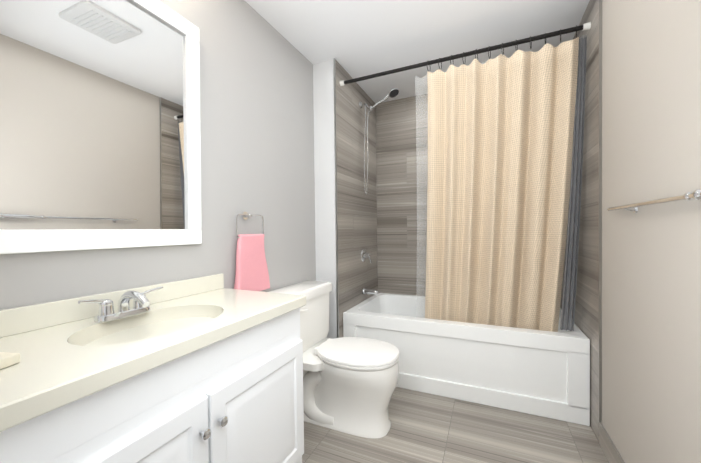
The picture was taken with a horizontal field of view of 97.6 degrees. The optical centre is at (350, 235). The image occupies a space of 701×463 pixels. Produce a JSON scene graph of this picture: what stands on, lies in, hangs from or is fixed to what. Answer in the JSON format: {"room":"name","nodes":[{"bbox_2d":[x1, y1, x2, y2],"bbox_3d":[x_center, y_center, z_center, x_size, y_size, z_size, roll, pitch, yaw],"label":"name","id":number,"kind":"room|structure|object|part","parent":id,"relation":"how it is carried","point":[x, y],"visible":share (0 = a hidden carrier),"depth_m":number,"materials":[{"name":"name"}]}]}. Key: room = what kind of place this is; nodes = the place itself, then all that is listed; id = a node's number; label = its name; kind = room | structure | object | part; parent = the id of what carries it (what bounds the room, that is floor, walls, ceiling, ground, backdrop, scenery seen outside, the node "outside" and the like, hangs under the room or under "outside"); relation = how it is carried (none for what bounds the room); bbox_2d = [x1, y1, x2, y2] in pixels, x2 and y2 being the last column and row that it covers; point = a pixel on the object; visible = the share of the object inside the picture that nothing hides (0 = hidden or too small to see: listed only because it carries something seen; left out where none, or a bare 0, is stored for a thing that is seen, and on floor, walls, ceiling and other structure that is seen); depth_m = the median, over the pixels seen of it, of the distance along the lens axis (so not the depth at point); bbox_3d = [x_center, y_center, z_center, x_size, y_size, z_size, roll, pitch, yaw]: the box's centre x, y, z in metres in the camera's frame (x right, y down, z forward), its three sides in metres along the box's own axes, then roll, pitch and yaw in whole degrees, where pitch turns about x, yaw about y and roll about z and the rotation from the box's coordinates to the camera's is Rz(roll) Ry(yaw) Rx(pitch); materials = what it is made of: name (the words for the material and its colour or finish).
{"room":"bathroom","nodes":[
{"label":"bathroom","id":0,"kind":"room"},
{"bbox_2d":[0,0,315,309],"bbox_3d":[-0.831,-0.083,1.245,0.120,2.380,4.500,0,1,24],"label":"wall","id":1,"kind":"structure","parent":0,"point":[256,114],"depth_m":1.60,"materials":[{"name":"grey paint"}]},
{"bbox_2d":[0,0,201,253],"bbox_3d":[-0.841,-0.435,1.028,0.028,0.959,0.770,1,1,24],"label":"mirror","id":2,"kind":"object","parent":1,"relation":"attached to","point":[100,142],"visible":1,"depth_m":1.02,"materials":[{"name":"clear glass"}]},
{"bbox_2d":[234,212,269,290],"bbox_3d":[-0.541,0.088,1.669,0.056,0.437,0.266,0,1,24],"label":"towel ring","id":3,"kind":"object","parent":1,"relation":"attached to","point":[252,274],"visible":0.98,"depth_m":1.64,"materials":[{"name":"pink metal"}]},
{"bbox_2d":[313,59,336,338],"bbox_3d":[-0.005,-0.117,2.715,0.175,2.380,0.900,0,1,24],"label":"wall","id":4,"kind":"structure","parent":0,"point":[324,153],"depth_m":2.30,"materials":[{"name":"white paint"}]},
{"bbox_2d":[333,58,338,337],"bbox_3d":[-0.104,-0.109,2.270,0.013,2.380,0.009,0,1,24],"label":"trim","id":5,"kind":"structure","parent":4,"relation":"attached to","point":[335,152],"depth_m":2.26,"materials":[{"name":"metal"}]},
{"bbox_2d":[335,59,377,337],"bbox_3d":[0.077,-0.117,2.673,0.010,2.380,0.889,0,1,24],"label":"wall tile","id":6,"kind":"structure","parent":4,"relation":"attached to","point":[357,217],"depth_m":2.56,"materials":[{"name":"grey tile"}]},
{"bbox_2d":[361,249,370,262],"bbox_3d":[0.144,0.182,2.731,0.071,0.134,0.120,0,1,24],"label":"shower valve","id":7,"kind":"object","parent":6,"relation":"attached to","point":[364,255],"visible":0.98,"depth_m":2.71,"materials":[{"name":"silver metal"}]},
{"bbox_2d":[363,288,379,295],"bbox_3d":[0.189,0.498,2.717,0.149,0.064,0.059,0,1,24],"label":"tub spout","id":8,"kind":"object","parent":6,"relation":"attached to","point":[371,291],"visible":1,"depth_m":2.70,"materials":[{"name":"silver metal"}]},
{"bbox_2d":[359,88,398,194],"bbox_3d":[0.235,-0.778,2.584,0.375,0.840,0.093,0,1,33],"label":"shower head","id":9,"kind":"object","parent":6,"relation":"attached to","point":[393,92],"visible":1,"depth_m":2.63},
{"bbox_2d":[339,22,590,331],"bbox_3d":[0.686,-0.263,2.140,1.537,1.834,0.306,0,1,24],"label":"shower curtain","id":10,"kind":"object","parent":6,"relation":"attached to","point":[505,137],"visible":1,"depth_m":1.96,"materials":[{"name":"fabric"}]},
{"bbox_3d":[0.625,-1.137,2.013,1.537,0.081,0.055,0,1,24],"label":"rod","id":11,"kind":"part","parent":10,"relation":"part of","materials":[{"name":"black metal"}]},
{"bbox_2d":[245,0,589,102],"bbox_3d":[0.000,-1.307,0.843,1.975,0.060,4.500,0,1,24],"label":"ceiling","id":12,"kind":"structure","parent":0,"point":[357,38],"depth_m":1.94,"materials":[{"name":"white paint"}]},
{"bbox_2d":[302,387,608,462],"bbox_3d":[0.029,1.133,0.883,1.975,0.060,4.500,0,1,24],"label":"floor","id":13,"kind":"structure","parent":0,"point":[428,428],"depth_m":1.64,"materials":[{"name":"tile"}]},
{"bbox_2d":[0,273,305,462],"bbox_3d":[-0.602,0.651,0.963,0.517,0.915,0.993,0,1,24],"label":"bathroom vanity","id":14,"kind":"object","parent":13,"relation":"on","point":[206,369],"visible":1,"depth_m":0.84,"materials":[{"name":"white wood"}]},
{"bbox_2d":[0,352,19,368],"bbox_3d":[-0.782,0.189,0.598,0.136,0.168,0.137,-1,1,9],"label":"soap dish","id":15,"kind":"object","parent":14,"relation":"on","point":[7,359],"visible":1,"depth_m":0.64,"materials":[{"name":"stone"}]},
{"bbox_2d":[78,286,162,322],"bbox_3d":[-0.707,0.222,0.996,0.153,0.087,0.254,0,1,24],"label":"faucet","id":16,"kind":"object","parent":14,"relation":"on","point":[107,312],"visible":1,"depth_m":0.97,"materials":[{"name":"silver metal"}]},
{"bbox_2d":[269,281,398,437],"bbox_3d":[-0.076,0.716,1.838,0.741,0.787,0.510,0,1,24],"label":"toilet","id":17,"kind":"object","parent":13,"relation":"on","point":[349,385],"visible":0.83,"depth_m":1.71,"materials":[{"name":"ceramic"}]},
{"bbox_2d":[343,293,589,425],"bbox_3d":[0.810,0.821,2.402,1.534,0.494,0.810,0,1,24],"label":"bathtub","id":18,"kind":"object","parent":13,"relation":"on","point":[542,373],"visible":0.65,"depth_m":1.95,"materials":[{"name":"ceramic"}]},
{"bbox_2d":[602,0,700,462],"bbox_3d":[0.860,-0.091,0.481,0.120,2.380,4.500,0,1,24],"label":"wall","id":19,"kind":"structure","parent":0,"point":[651,254],"depth_m":1.09,"materials":[{"name":"beige paint"}]},
{"bbox_2d":[560,0,598,441],"bbox_3d":[1.477,-0.124,2.007,0.010,2.380,0.950,0,1,24],"label":"wall tile","id":20,"kind":"structure","parent":19,"relation":"attached to","point":[586,314],"depth_m":1.70,"materials":[{"name":"grey tile"}]},
{"bbox_2d":[598,0,601,422],"bbox_3d":[1.279,-0.169,1.571,0.012,2.270,0.006,0,1,24],"label":"trim","id":21,"kind":"structure","parent":19,"relation":"attached to","point":[600,245],"depth_m":1.57,"materials":[{"name":"metal"}]},
{"bbox_2d":[599,422,624,462],"bbox_3d":[0.914,1.039,0.747,0.010,0.110,1.844,0,1,24],"label":"baseboard","id":22,"kind":"structure","parent":19,"relation":"attached to","point":[609,449],"depth_m":1.47,"materials":[{"name":"wood"}]},
{"bbox_2d":[607,189,700,213],"bbox_3d":[0.982,-0.109,0.967,0.054,0.056,0.882,0,1,24],"label":"towel bar","id":23,"kind":"object","parent":19,"relation":"attached to","point":[687,196],"visible":1,"depth_m":0.95,"materials":[{"name":"silver metal"}]},
{"bbox_3d":[0.916,-0.131,2.859,1.735,2.380,0.120,0,1,24],"label":"wall","id":24,"kind":"structure","parent":0,"visible":0},
{"bbox_2d":[376,94,427,295],"bbox_3d":[0.969,-0.130,2.763,1.560,2.380,0.010,0,1,24],"label":"wall tile","id":25,"kind":"structure","parent":24,"relation":"attached to","point":[398,189],"depth_m":2.97,"materials":[{"name":"grey tile"}]}
]}

